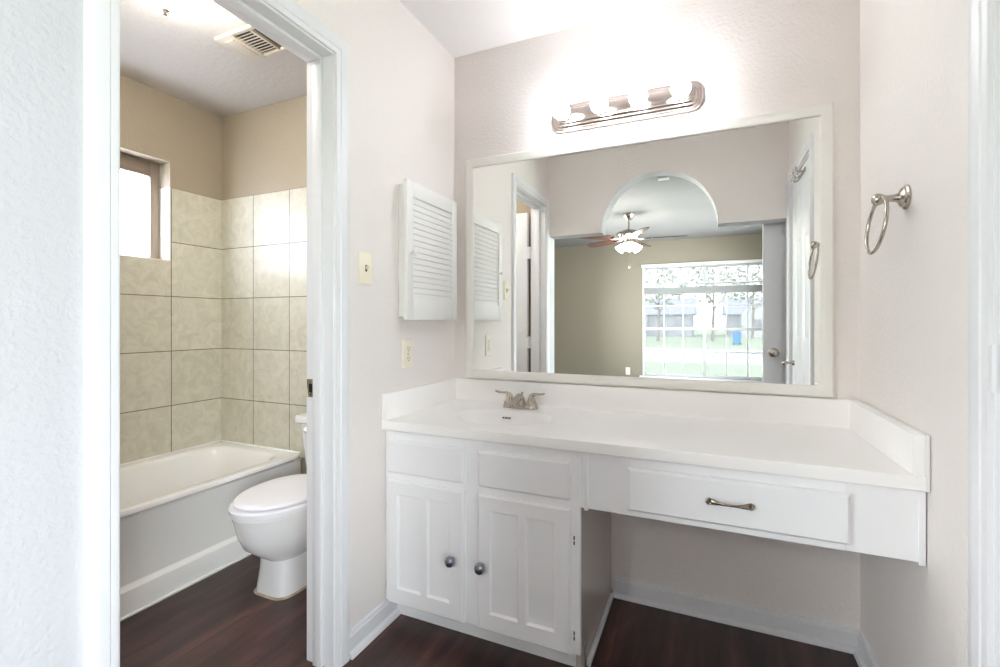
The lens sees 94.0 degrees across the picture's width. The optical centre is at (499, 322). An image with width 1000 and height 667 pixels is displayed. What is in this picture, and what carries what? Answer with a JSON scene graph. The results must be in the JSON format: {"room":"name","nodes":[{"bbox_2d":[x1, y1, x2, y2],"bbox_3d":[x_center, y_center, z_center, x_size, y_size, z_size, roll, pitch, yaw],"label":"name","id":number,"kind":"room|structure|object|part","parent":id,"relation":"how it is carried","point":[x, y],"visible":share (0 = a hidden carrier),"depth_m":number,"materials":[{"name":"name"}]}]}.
{"room":"bathroom vanity area","nodes":[
{"label":"bathroom vanity area","id":0,"kind":"room"},
{"bbox_2d":[120,75,221,199],"bbox_3d":[-2.133,-0.071,2.288,0.150,2.447,1.505,0,0,24],"label":"wall","id":1,"kind":"structure","parent":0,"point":[185,139],"depth_m":2.69,"materials":[{"name":"beige paint"}]},
{"bbox_2d":[120,152,170,260],"bbox_3d":[-2.086,-0.632,2.355,0.131,0.568,0.725,0,0,24],"label":"window","id":2,"kind":"structure","parent":1,"relation":"attached to","point":[139,178],"depth_m":2.63,"materials":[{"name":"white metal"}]},
{"bbox_3d":[-2.130,-0.601,2.371,0.004,0.481,0.619,0,0,24],"label":"pane","id":3,"kind":"part","parent":2,"relation":"part of","materials":[{"name":"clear glass"}]},
{"bbox_2d":[120,187,220,463],"bbox_3d":[-2.061,0.001,2.257,0.006,1.543,1.505,0,0,24],"label":"tiled wall","id":4,"kind":"structure","parent":1,"relation":"attached to","point":[170,311],"depth_m":2.68,"materials":[{"name":"beige tile"}]},
{"bbox_2d":[0,0,453,666],"bbox_3d":[-0.613,-0.071,1.547,0.115,2.447,1.665,0,0,24],"label":"wall","id":5,"kind":"structure","parent":0,"point":[401,78],"depth_m":0.90,"materials":[{"name":"white paint"}]},
{"bbox_2d":[83,0,348,666],"bbox_3d":[-0.722,0.102,1.281,0.135,2.101,0.739,0,0,24],"label":"trim","id":6,"kind":"structure","parent":5,"relation":"attached to","point":[326,55],"depth_m":1.41,"materials":[{"name":"white paint"}]},
{"bbox_3d":[-0.641,0.223,1.580,0.032,0.060,0.004,0,0,24],"label":"strike plate","id":7,"kind":"part","parent":6,"relation":"part of","materials":[{"name":"silver metal"}]},
{"bbox_2d":[358,251,371,284],"bbox_3d":[-0.479,-0.195,1.681,0.020,0.116,0.070,0,0,24],"label":"light switch","id":8,"kind":"object","parent":5,"relation":"attached to","point":[364,258],"visible":1,"depth_m":1.68,"materials":[{"name":"beige plastic"}]},
{"bbox_2d":[349,599,400,659],"bbox_3d":[-0.460,1.109,1.719,0.026,0.085,0.275,0,0,24],"label":"baseboard","id":9,"kind":"structure","parent":5,"relation":"attached to","point":[363,633],"depth_m":1.70,"materials":[{"name":"white paint"}]},
{"bbox_2d":[402,339,412,368],"bbox_3d":[-0.380,0.130,1.920,0.009,0.120,0.070,0,0,24],"label":"wall outlet","id":10,"kind":"object","parent":5,"relation":"attached to","point":[407,344],"visible":1,"depth_m":1.91,"materials":[{"name":"beige plastic"}]},
{"bbox_2d":[406,345,410,352],"bbox_3d":[-0.377,0.110,1.919,0.003,0.029,0.033,0,0,24],"label":"receptacle","id":11,"kind":"object","parent":10,"relation":"attached to","point":[408,347],"depth_m":1.92,"materials":[{"name":"beige plastic"}]},
{"bbox_2d":[406,355,410,361],"bbox_3d":[-0.377,0.150,1.919,0.003,0.029,0.033,0,0,24],"label":"receptacle","id":12,"kind":"object","parent":10,"relation":"attached to","point":[408,357],"depth_m":1.92,"materials":[{"name":"beige plastic"}]},
{"bbox_2d":[399,179,456,319],"bbox_3d":[-0.298,-0.288,2.022,0.075,0.556,0.402,0,0,24],"label":"upper cabinet","id":13,"kind":"object","parent":5,"relation":"attached to","point":[427,218],"visible":1,"depth_m":1.97,"materials":[{"name":"white paint"}]},
{"bbox_2d":[120,0,674,116],"bbox_3d":[-0.213,-1.335,1.474,4.380,0.080,1.755,0,0,24],"label":"ceiling","id":14,"kind":"structure","parent":0,"point":[179,58],"depth_m":2.14,"materials":[{"name":"grey paint"}]},
{"bbox_2d":[139,0,209,17],"bbox_3d":[-1.251,-1.220,1.742,0.300,0.150,0.300,0,0,24],"label":"dome light","id":15,"kind":"object","parent":14,"relation":"attached to","point":[172,8],"visible":1,"depth_m":1.75,"materials":[{"name":"white glass"}]},
{"bbox_2d":[214,24,286,61],"bbox_3d":[-1.143,-1.285,2.150,0.253,0.020,0.194,0,0,24],"label":"exhaust fan","id":16,"kind":"object","parent":14,"relation":"attached to","point":[248,42],"visible":0.8,"depth_m":2.14,"materials":[{"name":"beige plastic"}]},
{"bbox_2d":[120,555,858,666],"bbox_3d":[-1.088,1.192,-0.509,4.380,0.080,6.090,0,0,24],"label":"floor","id":17,"kind":"structure","parent":0,"point":[219,620],"depth_m":1.68,"materials":[{"name":"brown wood"}]},
{"bbox_2d":[120,440,300,621],"bbox_3d":[-1.722,0.946,2.106,0.735,0.413,1.494,0,0,24],"label":"bathtub","id":18,"kind":"object","parent":17,"relation":"on","point":[177,531],"visible":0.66,"depth_m":2.16,"materials":[{"name":"white ceramic"}]},
{"bbox_2d":[120,442,298,518],"bbox_3d":[-1.741,0.917,2.114,0.693,0.340,1.494,0,0,24],"label":"basin","id":19,"kind":"object","parent":18,"relation":"in","point":[201,481],"depth_m":2.47,"materials":[{"name":"white ceramic"}]},
{"bbox_2d":[228,412,306,600],"bbox_3d":[-0.893,0.811,2.161,0.474,0.682,0.717,0,0,24],"label":"toilet","id":20,"kind":"object","parent":17,"relation":"on","point":[269,518],"visible":0.56,"depth_m":1.94,"materials":[{"name":"white ceramic"}]},
{"bbox_3d":[-0.946,0.765,2.042,0.368,0.029,0.457,0,0,24],"label":"seat","id":21,"kind":"part","parent":20,"relation":"part of","materials":[{"name":"white plastic"}]},
{"bbox_3d":[-0.944,0.740,2.047,0.342,0.020,0.436,0,0,24],"label":"lid","id":22,"kind":"part","parent":20,"relation":"part of","materials":[{"name":"white plastic"}]},
{"bbox_3d":[-0.796,0.491,2.382,0.474,0.042,0.234,0,0,24],"label":"tank lid","id":23,"kind":"part","parent":20,"relation":"part of","materials":[{"name":"white ceramic"}]},
{"bbox_3d":[-0.796,0.643,2.382,0.412,0.263,0.214,0,0,24],"label":"tank","id":24,"kind":"part","parent":20,"relation":"part of","materials":[{"name":"white ceramic"}]},
{"bbox_2d":[386,430,613,666],"bbox_3d":[0.012,0.781,1.855,0.774,0.742,0.591,0,0,24],"label":"vanity cabinet","id":25,"kind":"object","parent":17,"relation":"on","point":[498,543],"visible":0.91,"depth_m":1.61,"materials":[{"name":"white paint"}]},
{"bbox_3d":[-0.276,0.507,1.709,0.327,0.124,0.019,0,0,24],"label":"drawer","id":26,"kind":"part","parent":25,"relation":"part of","materials":[{"name":"white paint"}]},
{"bbox_3d":[-0.276,0.828,1.709,0.327,0.465,0.019,0,0,24],"label":"door","id":27,"kind":"part","parent":25,"relation":"part of","materials":[{"name":"white paint"}]},
{"bbox_3d":[-0.174,0.838,1.634,0.038,0.038,0.037,0,0,24],"label":"knob","id":28,"kind":"part","parent":25,"relation":"part of","materials":[{"name":"grey metal"}]},
{"bbox_3d":[-0.068,0.838,1.587,0.038,0.038,0.037,0,0,24],"label":"knob","id":29,"kind":"part","parent":25,"relation":"part of","materials":[{"name":"grey metal"}]},
{"bbox_3d":[0.076,0.507,1.554,0.328,0.124,0.019,0,0,24],"label":"drawer","id":30,"kind":"part","parent":25,"relation":"part of","materials":[{"name":"white paint"}]},
{"bbox_3d":[0.076,0.828,1.554,0.328,0.465,0.019,0,0,24],"label":"door","id":31,"kind":"part","parent":25,"relation":"part of","materials":[{"name":"white paint"}]},
{"bbox_3d":[0.359,0.781,1.742,0.018,0.742,0.517,0,0,24],"label":"panel","id":32,"kind":"part","parent":25,"relation":"part of","materials":[{"name":"beige paint"}]},
{"bbox_2d":[382,378,929,492],"bbox_3d":[0.404,0.388,1.699,1.618,0.233,0.562,0,0,24],"label":"countertop","id":33,"kind":"structure","parent":25,"relation":"on","point":[836,440],"depth_m":1.63,"materials":[{"name":"stone"}]},
{"bbox_2d":[495,390,544,409],"bbox_3d":[0.083,0.335,2.010,0.153,0.072,0.182,0,0,-27],"label":"faucet","id":34,"kind":"object","parent":33,"relation":"on","point":[518,401],"visible":1,"depth_m":1.99,"materials":[{"name":"silver metal"}]},
{"bbox_3d":[0.024,0.327,2.050,0.090,0.056,0.050,0,0,24],"label":"lever handle","id":35,"kind":"part","parent":34,"relation":"part of","materials":[{"name":"silver metal"}]},
{"bbox_3d":[0.071,0.332,1.982,0.058,0.050,0.127,0,0,24],"label":"spout","id":36,"kind":"part","parent":34,"relation":"part of","materials":[{"name":"silver metal"}]},
{"bbox_3d":[0.089,0.362,2.021,0.156,0.018,0.054,0,0,24],"label":"plate","id":37,"kind":"part","parent":34,"relation":"part of","materials":[{"name":"silver metal"}]},
{"bbox_3d":[0.153,0.327,1.993,0.090,0.056,0.050,0,0,24],"label":"lever handle","id":38,"kind":"part","parent":34,"relation":"part of","materials":[{"name":"silver metal"}]},
{"bbox_2d":[584,453,925,565],"bbox_3d":[0.734,0.503,1.492,0.844,0.186,0.477,0,0,24],"label":"drawer","id":39,"kind":"object","parent":33,"relation":"attached to","point":[866,519],"visible":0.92,"depth_m":1.26,"materials":[{"name":"white paint"}]},
{"bbox_3d":[0.634,0.504,1.286,0.124,0.020,0.020,0,0,24],"label":"handle","id":40,"kind":"part","parent":39,"relation":"part of","materials":[{"name":"silver metal"}]},
{"bbox_3d":[0.642,0.505,1.304,0.555,0.130,0.019,0,0,24],"label":"drawer","id":41,"kind":"part","parent":39,"relation":"part of","materials":[{"name":"white paint"}]},
{"bbox_2d":[222,0,859,628],"bbox_3d":[-0.253,-0.071,2.355,3.594,2.447,0.135,0,0,24],"label":"wall","id":42,"kind":"structure","parent":0,"point":[748,57],"depth_m":1.85,"materials":[{"name":"white paint"}]},
{"bbox_2d":[221,187,306,457],"bbox_3d":[-1.370,0.001,2.771,0.844,1.543,0.006,0,0,24],"label":"tiled wall","id":43,"kind":"structure","parent":42,"relation":"attached to","point":[264,236],"depth_m":2.79,"materials":[{"name":"beige tile"}]},
{"bbox_2d":[552,78,702,132],"bbox_3d":[0.490,-0.895,1.895,0.618,0.116,0.134,0,0,24],"label":"vanity light","id":44,"kind":"object","parent":42,"relation":"attached to","point":[684,95],"visible":1,"depth_m":1.90,"materials":[{"name":"silver metal"}]},
{"bbox_3d":[0.260,-0.891,1.967,0.072,0.072,0.080,0,0,24],"label":"bulb","id":45,"kind":"part","parent":44,"relation":"part of","materials":[{"name":"white glass"}]},
{"bbox_3d":[0.406,-0.891,1.903,0.072,0.072,0.080,0,0,24],"label":"bulb","id":46,"kind":"part","parent":44,"relation":"part of","materials":[{"name":"white glass"}]},
{"bbox_3d":[0.546,-0.891,1.841,0.072,0.072,0.080,0,0,24],"label":"bulb","id":47,"kind":"part","parent":44,"relation":"part of","materials":[{"name":"white glass"}]},
{"bbox_3d":[0.690,-0.891,1.778,0.072,0.072,0.080,0,0,24],"label":"bulb","id":48,"kind":"part","parent":44,"relation":"part of","materials":[{"name":"white glass"}]},
{"bbox_2d":[466,102,833,397],"bbox_3d":[0.510,-0.256,1.949,1.469,1.044,0.020,0,0,24],"label":"wall mirror","id":49,"kind":"object","parent":42,"relation":"attached to","point":[700,256],"visible":1,"depth_m":1.89,"materials":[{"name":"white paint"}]},
{"bbox_2d":[456,378,849,428],"bbox_3d":[0.508,0.322,1.950,1.574,0.100,0.019,0,0,24],"label":"backsplash","id":50,"kind":"structure","parent":42,"relation":"attached to","point":[808,411],"depth_m":1.85,"materials":[{"name":"stone"}]},
{"bbox_2d":[613,576,860,653],"bbox_3d":[0.866,1.112,1.790,0.850,0.080,0.026,0,0,24],"label":"baseboard","id":51,"kind":"structure","parent":42,"relation":"attached to","point":[830,635],"depth_m":1.77,"materials":[{"name":"white paint"}]},
{"bbox_2d":[860,0,967,666],"bbox_3d":[0.979,-0.071,0.844,0.120,2.447,1.665,0,0,24],"label":"wall","id":52,"kind":"structure","parent":0,"point":[914,53],"depth_m":1.17,"materials":[{"name":"white paint"}]},
{"bbox_2d":[853,631,879,666],"bbox_3d":[1.089,1.109,1.275,0.026,0.085,0.735,0,0,24],"label":"baseboard","id":53,"kind":"structure","parent":52,"relation":"attached to","point":[864,656],"depth_m":1.55,"materials":[{"name":"white paint"}]},
{"bbox_2d":[865,184,911,254],"bbox_3d":[1.055,-0.278,1.267,0.080,0.183,0.160,0,0,24],"label":"towel ring","id":54,"kind":"object","parent":52,"relation":"attached to","point":[903,197],"visible":1,"depth_m":1.25,"materials":[{"name":"silver metal"}]},
{"bbox_3d":[1.042,-0.336,1.273,0.044,0.033,0.033,0,0,24],"label":"post","id":55,"kind":"part","parent":54,"relation":"part of","materials":[{"name":"silver metal"}]},
{"bbox_2d":[968,0,999,666],"bbox_3d":[0.845,0.102,0.567,0.136,2.100,0.736,0,0,24],"label":"trim","id":56,"kind":"structure","parent":52,"relation":"attached to","point":[983,15],"depth_m":0.88,"materials":[{"name":"white paint"}]},
{"bbox_2d":[990,345,999,393],"bbox_3d":[0.793,0.130,0.595,0.100,2.020,0.613,0,0,24],"label":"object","id":57,"kind":"structure","parent":52,"relation":"in","point":[994,349],"depth_m":0.86,"materials":[{"name":"white paint"}]}
]}

